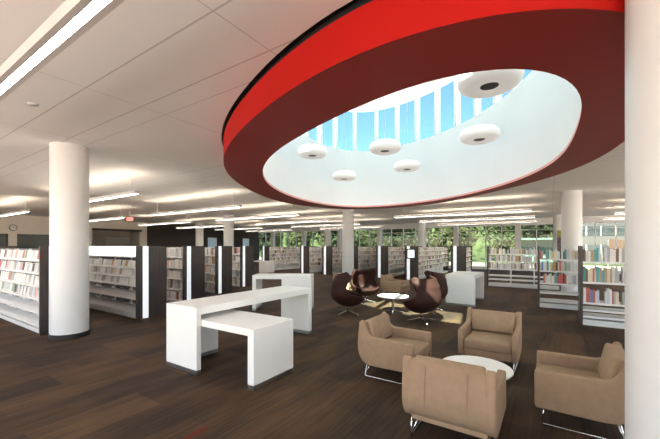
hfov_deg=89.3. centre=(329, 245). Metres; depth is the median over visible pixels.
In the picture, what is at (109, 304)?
shelf
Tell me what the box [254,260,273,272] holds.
desk
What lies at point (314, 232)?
tree
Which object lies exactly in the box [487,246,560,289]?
bookcase
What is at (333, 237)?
tree
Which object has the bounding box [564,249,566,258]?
book
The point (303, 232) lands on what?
pier
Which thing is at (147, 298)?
bookcase
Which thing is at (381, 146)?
pendant lamp
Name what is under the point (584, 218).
wall
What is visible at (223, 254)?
bookcase
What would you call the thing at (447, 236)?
tree
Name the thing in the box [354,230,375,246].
tree
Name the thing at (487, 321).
cushion
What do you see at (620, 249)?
book
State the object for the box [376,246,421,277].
bookcase
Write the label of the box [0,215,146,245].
wall
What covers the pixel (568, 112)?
skylight
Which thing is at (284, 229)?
pendant lamp
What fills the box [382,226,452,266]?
window
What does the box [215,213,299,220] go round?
pendant lamp
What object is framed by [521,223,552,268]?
window
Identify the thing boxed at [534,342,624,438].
armchair
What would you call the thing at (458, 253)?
bookcase
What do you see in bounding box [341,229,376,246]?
window
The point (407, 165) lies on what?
pendant lamp
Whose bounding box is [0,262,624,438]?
floor
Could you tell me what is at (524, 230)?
tree
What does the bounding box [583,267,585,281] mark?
book
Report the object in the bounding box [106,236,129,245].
board
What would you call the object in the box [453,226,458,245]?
pier
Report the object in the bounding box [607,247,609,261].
book
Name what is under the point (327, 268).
bookcase
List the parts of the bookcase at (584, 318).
panel, shelf, shelf, shelf, shelf, shelf, shelf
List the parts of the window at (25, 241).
frame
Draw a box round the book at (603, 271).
[602,270,604,282]
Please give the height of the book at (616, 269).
0.307 m
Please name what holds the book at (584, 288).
on the bookcase at (584, 318)
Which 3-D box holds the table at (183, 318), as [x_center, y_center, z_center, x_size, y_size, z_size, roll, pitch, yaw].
[-1.349,1.258,5.642,0.700,0.885,2.540,0,0,33]
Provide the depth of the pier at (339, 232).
31.07 m
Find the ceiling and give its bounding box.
[0,0,624,228]
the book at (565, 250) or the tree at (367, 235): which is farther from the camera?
the tree at (367, 235)
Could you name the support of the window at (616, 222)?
in the wall at (584, 218)
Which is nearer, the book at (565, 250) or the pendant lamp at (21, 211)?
the book at (565, 250)
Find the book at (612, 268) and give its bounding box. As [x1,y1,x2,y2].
[611,267,614,282]
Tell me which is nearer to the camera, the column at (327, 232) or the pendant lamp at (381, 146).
the pendant lamp at (381, 146)
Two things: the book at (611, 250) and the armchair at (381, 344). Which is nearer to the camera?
the armchair at (381, 344)
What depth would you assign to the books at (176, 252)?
18.13 m
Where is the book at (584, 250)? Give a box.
[583,249,585,260]
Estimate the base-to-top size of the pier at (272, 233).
3.220 m
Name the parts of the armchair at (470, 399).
panel, panel, seat rail, panel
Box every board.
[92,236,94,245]
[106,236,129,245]
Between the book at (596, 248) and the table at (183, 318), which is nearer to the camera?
the table at (183, 318)
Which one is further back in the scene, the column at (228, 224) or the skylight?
the column at (228, 224)
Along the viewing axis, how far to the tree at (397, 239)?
43.68 m
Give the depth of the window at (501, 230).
24.32 m
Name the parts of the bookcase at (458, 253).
panel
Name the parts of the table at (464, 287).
leg panel, leg panel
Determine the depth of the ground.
40.54 m
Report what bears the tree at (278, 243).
on the ground
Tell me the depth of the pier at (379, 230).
28.79 m
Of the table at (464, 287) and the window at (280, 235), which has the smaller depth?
the table at (464, 287)
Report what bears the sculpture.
on the path
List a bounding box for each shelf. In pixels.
[0,292,38,314]
[0,303,38,327]
[89,284,135,299]
[89,296,135,312]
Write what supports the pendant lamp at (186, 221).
hanging from the ceiling
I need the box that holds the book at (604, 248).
[603,247,606,261]
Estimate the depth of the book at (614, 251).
6.92 m
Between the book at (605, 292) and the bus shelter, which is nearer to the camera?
the book at (605, 292)
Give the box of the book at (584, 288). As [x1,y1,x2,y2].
[583,287,585,301]
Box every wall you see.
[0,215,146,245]
[92,230,138,245]
[147,223,258,259]
[258,215,624,231]
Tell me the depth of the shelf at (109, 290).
8.69 m
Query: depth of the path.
28.19 m
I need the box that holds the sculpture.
[607,239,624,266]
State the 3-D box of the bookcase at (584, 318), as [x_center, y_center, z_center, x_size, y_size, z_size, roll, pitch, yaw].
[6.322,0.850,6.888,1.900,1.700,0.500,0,0,33]
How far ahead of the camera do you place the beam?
24.85 m
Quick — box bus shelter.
[521,238,552,261]
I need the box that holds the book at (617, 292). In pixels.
[616,291,618,304]
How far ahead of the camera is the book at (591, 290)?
7.13 m
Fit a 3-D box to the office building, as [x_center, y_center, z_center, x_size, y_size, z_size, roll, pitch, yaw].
[35.049,-2.640,38.442,13.200,8.800,8.500,0,0,21]
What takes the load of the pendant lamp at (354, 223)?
hanging from the ceiling
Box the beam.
[92,228,141,231]
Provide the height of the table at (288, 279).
0.930 m
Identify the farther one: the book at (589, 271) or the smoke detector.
the book at (589, 271)
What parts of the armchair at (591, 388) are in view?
panel, panel, panel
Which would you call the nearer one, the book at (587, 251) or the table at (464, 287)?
the book at (587, 251)
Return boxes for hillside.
[259,225,551,254]
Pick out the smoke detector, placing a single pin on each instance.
(28, 103)
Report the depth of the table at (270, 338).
4.26 m
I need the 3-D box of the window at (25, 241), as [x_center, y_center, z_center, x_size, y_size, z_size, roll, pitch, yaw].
[-18.550,-0.015,21.068,0.120,1.430,1.820,0,0,33]
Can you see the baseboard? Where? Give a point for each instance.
(260, 260)
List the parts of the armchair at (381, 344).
panel, panel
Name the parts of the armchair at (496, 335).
panel, seat rail, panel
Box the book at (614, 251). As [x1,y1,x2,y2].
[613,250,615,261]
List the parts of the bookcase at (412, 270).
panel, panel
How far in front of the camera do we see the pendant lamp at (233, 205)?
12.29 m
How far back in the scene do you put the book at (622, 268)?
6.85 m
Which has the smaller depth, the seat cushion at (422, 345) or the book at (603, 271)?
the seat cushion at (422, 345)
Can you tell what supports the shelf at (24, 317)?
on the bookcase at (29, 312)
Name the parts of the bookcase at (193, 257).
panel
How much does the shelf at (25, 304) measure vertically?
0.140 m
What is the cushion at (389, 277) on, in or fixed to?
on the armchair at (388, 283)
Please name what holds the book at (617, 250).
on the bookcase at (584, 318)
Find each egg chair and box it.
[330,272,364,315]
[350,268,378,303]
[403,275,441,324]
[415,270,447,310]
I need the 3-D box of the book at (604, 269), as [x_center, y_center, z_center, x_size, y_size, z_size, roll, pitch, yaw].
[5.828,0.617,7.070,0.043,0.304,0.179,0,0,33]
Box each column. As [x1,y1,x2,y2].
[48,142,89,339]
[195,222,202,245]
[224,215,233,246]
[324,224,330,245]
[342,209,353,274]
[418,220,425,246]
[553,214,560,273]
[561,190,581,296]
[625,0,659,438]
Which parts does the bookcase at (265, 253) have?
panel, shelf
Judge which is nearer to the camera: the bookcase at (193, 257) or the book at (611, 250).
the book at (611, 250)
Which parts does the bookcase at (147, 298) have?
shelf, shelf, shelf, shelf, shelf, header panel, panel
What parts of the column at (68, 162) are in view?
trim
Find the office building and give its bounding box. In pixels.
[582,222,624,260]
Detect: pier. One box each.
[271,232,274,246]
[302,231,305,245]
[337,230,341,246]
[377,228,382,245]
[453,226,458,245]
[515,224,520,270]
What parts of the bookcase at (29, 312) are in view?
panel, shelf, shelf, shelf, shelf, shelf, panel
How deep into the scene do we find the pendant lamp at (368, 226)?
23.99 m
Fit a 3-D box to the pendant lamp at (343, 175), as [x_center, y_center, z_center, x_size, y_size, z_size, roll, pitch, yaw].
[0.456,-3.717,10.836,0.778,3.145,0.778,0,0,2]
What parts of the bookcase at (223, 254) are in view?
panel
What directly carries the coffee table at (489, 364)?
on the floor
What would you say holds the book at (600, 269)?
on the bookcase at (584, 318)
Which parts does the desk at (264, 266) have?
leg panel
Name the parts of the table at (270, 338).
leg panel, leg panel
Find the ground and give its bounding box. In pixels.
[259,252,624,265]
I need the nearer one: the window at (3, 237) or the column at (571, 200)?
the column at (571, 200)
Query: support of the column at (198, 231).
on the floor
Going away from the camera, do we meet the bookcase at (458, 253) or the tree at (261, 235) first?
the bookcase at (458, 253)
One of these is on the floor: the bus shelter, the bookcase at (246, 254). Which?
the bookcase at (246, 254)
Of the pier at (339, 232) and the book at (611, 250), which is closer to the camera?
the book at (611, 250)
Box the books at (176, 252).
[167,247,470,299]
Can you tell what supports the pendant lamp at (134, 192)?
hanging from the ceiling
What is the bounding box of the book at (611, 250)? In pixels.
[610,249,612,261]
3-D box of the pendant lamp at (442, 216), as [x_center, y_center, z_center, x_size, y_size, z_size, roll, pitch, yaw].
[8.994,-1.590,19.581,5.400,0.580,0.130,0,0,33]
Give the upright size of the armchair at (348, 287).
0.726 m
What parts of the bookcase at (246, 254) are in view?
panel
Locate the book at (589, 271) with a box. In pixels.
[588,270,590,281]
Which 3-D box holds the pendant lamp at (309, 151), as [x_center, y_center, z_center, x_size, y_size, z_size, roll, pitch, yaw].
[-0.465,-3.812,8.748,0.780,2.955,0.780,0,0,33]
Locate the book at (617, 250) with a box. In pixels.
[614,249,618,261]
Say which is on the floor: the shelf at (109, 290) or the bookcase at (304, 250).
the bookcase at (304, 250)
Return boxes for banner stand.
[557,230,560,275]
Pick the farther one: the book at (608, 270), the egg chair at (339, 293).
the egg chair at (339, 293)
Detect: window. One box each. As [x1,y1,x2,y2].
[0,234,7,245]
[17,234,48,248]
[208,238,216,246]
[243,238,248,245]
[274,231,301,246]
[305,230,336,246]
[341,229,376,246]
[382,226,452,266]
[458,225,514,267]
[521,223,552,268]
[582,221,624,271]
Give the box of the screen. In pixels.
[407,249,414,258]
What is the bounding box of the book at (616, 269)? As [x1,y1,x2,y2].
[615,268,617,282]
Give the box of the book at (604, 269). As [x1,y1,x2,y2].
[603,268,606,282]
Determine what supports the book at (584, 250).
on the bookcase at (584, 318)
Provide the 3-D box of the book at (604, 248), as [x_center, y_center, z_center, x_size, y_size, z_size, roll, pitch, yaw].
[5.817,0.183,7.061,0.047,0.302,0.154,0,0,33]
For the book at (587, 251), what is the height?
0.240 m
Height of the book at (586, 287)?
0.313 m
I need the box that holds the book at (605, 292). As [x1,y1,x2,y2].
[604,291,606,303]
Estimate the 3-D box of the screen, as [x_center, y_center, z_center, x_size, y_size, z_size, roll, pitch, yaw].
[4.076,0.390,16.787,0.440,0.500,0.034,0,0,33]
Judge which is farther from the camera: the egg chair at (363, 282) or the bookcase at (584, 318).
the egg chair at (363, 282)
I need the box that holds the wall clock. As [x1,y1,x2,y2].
[9,225,17,230]
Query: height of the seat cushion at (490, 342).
0.144 m
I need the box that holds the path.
[259,257,624,270]
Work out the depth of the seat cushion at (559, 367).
3.50 m
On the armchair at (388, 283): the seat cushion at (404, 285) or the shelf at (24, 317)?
the seat cushion at (404, 285)
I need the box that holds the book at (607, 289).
[606,288,609,303]
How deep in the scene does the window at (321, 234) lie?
32.33 m
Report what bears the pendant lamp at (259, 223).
hanging from the ceiling
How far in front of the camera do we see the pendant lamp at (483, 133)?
6.65 m
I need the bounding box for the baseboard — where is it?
[260,260,620,273]
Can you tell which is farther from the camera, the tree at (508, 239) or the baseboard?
the tree at (508, 239)
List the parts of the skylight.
gap lid, rim trim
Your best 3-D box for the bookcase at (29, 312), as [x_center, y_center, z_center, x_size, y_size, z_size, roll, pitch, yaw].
[-7.135,0.850,7.837,4.400,1.700,0.720,0,0,33]
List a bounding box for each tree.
[259,232,282,251]
[269,232,285,246]
[285,232,315,246]
[313,231,323,245]
[331,231,358,246]
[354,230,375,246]
[364,230,383,246]
[367,229,409,246]
[399,228,417,246]
[412,228,447,246]
[433,227,479,252]
[434,229,476,246]
[478,226,523,256]
[493,225,546,245]
[522,224,552,237]
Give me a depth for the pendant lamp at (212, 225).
23.31 m
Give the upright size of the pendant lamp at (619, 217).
0.580 m
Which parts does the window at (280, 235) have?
frame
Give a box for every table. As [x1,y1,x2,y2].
[166,286,311,374]
[201,309,292,390]
[252,273,313,310]
[377,293,408,313]
[444,355,513,379]
[445,271,483,306]
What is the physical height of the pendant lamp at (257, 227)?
0.580 m
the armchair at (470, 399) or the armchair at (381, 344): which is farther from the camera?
the armchair at (381, 344)
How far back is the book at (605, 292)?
7.00 m
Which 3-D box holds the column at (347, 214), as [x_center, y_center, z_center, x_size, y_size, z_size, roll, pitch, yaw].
[0.938,-0.090,17.404,0.624,3.580,0.624,0,0,33]
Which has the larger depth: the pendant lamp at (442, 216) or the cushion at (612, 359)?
the pendant lamp at (442, 216)
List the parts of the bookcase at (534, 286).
panel, shelf, shelf, shelf, shelf, shelf, shelf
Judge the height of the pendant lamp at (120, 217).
0.580 m
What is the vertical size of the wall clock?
0.380 m
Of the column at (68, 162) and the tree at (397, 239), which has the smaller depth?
the column at (68, 162)
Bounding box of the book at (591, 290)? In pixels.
[590,289,592,302]
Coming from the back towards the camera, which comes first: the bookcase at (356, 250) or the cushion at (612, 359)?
the bookcase at (356, 250)
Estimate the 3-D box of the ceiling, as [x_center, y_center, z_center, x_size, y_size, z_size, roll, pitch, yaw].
[-1.603,-1.880,13.928,36.000,0.001,31.500,0,0,33]
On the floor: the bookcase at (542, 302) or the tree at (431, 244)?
the bookcase at (542, 302)
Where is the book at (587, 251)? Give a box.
[586,250,588,260]
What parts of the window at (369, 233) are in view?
frame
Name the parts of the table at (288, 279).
leg panel, leg panel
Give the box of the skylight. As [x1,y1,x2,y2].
[222,0,624,208]
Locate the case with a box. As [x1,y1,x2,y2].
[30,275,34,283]
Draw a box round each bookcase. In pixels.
[0,246,48,335]
[89,246,166,319]
[167,246,204,301]
[167,246,231,293]
[169,246,253,286]
[261,246,316,270]
[300,246,321,273]
[322,246,373,274]
[354,246,395,269]
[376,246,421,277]
[405,246,448,279]
[451,246,471,272]
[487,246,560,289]
[538,246,577,309]
[578,246,624,328]
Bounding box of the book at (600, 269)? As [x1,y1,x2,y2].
[599,268,601,281]
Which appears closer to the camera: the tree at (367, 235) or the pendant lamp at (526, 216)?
the pendant lamp at (526, 216)
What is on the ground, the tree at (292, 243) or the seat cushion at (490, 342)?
the tree at (292, 243)
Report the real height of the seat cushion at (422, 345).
0.144 m
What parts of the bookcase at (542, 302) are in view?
panel, shelf, shelf, shelf, shelf, shelf, shelf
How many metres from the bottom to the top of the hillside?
10.939 m
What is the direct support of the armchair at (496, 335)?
on the floor
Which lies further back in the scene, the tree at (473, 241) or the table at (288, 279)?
the tree at (473, 241)
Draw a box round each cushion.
[367,314,392,338]
[384,274,393,280]
[386,336,429,355]
[402,283,408,288]
[415,355,486,370]
[464,329,512,354]
[471,309,514,333]
[536,363,600,378]
[597,343,624,378]
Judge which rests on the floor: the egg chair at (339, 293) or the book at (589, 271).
the egg chair at (339, 293)
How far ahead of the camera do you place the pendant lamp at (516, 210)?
13.62 m
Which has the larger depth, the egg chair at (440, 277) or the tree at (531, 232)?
the tree at (531, 232)
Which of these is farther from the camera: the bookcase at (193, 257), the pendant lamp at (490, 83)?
the bookcase at (193, 257)
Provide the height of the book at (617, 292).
0.256 m
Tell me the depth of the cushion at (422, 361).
2.80 m
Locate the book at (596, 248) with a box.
[595,247,598,261]
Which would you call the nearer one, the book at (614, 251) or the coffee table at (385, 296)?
the book at (614, 251)
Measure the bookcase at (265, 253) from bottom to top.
1.700 m
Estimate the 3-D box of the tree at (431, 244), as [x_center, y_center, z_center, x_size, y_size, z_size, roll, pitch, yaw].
[14.317,-1.882,46.544,5.403,7.292,5.152,0,0,-7]
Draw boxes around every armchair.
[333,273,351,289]
[358,312,430,384]
[380,273,409,294]
[402,355,505,438]
[458,307,521,372]
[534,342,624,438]
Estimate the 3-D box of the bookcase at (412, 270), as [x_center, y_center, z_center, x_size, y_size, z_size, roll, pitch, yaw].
[5.748,0.850,19.325,0.700,1.700,6.000,0,0,33]
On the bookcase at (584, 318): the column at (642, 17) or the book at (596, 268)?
the book at (596, 268)
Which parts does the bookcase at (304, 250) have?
panel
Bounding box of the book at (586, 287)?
[586,287,587,301]
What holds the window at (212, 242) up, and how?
in the wall at (167, 235)
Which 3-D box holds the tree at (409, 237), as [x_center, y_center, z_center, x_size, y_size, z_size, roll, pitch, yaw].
[13.953,-3.038,62.494,6.986,9.607,7.158,0,0,4]
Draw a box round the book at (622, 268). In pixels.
[621,267,624,282]
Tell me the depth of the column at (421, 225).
23.78 m
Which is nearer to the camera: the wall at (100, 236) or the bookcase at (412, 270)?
the bookcase at (412, 270)
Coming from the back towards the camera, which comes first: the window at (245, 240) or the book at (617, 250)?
the window at (245, 240)
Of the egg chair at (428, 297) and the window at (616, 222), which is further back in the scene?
the window at (616, 222)
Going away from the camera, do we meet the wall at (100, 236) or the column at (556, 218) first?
the column at (556, 218)
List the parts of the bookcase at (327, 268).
panel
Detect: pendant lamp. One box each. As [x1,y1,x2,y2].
[0,0,124,101]
[0,210,29,216]
[89,172,139,201]
[89,216,125,220]
[138,213,190,225]
[151,191,241,214]
[176,225,223,228]
[214,227,262,229]
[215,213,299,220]
[246,229,291,231]
[255,215,329,224]
[291,223,360,226]
[297,144,326,158]
[319,226,383,228]
[332,170,355,180]
[369,139,400,154]
[394,159,420,171]
[395,209,531,217]
[419,205,534,221]
[437,216,537,224]
[457,69,523,97]
[459,124,499,144]
[603,217,624,219]
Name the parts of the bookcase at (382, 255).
panel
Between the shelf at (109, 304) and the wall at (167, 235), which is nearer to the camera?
the shelf at (109, 304)
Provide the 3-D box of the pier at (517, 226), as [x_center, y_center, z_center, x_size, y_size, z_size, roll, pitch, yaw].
[13.060,0.090,23.190,0.340,3.220,0.340,0,0,33]
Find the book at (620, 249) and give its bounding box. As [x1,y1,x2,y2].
[617,248,621,261]
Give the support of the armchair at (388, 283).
on the floor
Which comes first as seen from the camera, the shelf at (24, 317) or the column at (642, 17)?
the column at (642, 17)
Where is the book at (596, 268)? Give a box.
[595,267,598,281]
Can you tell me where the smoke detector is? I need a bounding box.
[27,102,38,106]
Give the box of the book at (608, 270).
[607,269,609,282]
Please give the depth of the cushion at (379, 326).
4.56 m
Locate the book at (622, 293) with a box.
[621,292,624,304]
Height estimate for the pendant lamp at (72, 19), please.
0.580 m
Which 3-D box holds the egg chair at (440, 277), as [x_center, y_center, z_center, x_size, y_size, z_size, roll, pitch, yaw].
[2.712,1.189,8.959,0.854,1.021,0.877,0,0,-31]
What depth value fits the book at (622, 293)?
6.86 m
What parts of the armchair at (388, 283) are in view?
panel, panel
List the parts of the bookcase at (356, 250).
panel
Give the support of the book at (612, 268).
on the bookcase at (584, 318)
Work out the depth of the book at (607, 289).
6.97 m
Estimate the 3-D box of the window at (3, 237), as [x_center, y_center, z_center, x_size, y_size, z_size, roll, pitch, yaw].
[-19.733,-0.015,19.272,0.120,1.430,1.680,0,0,33]

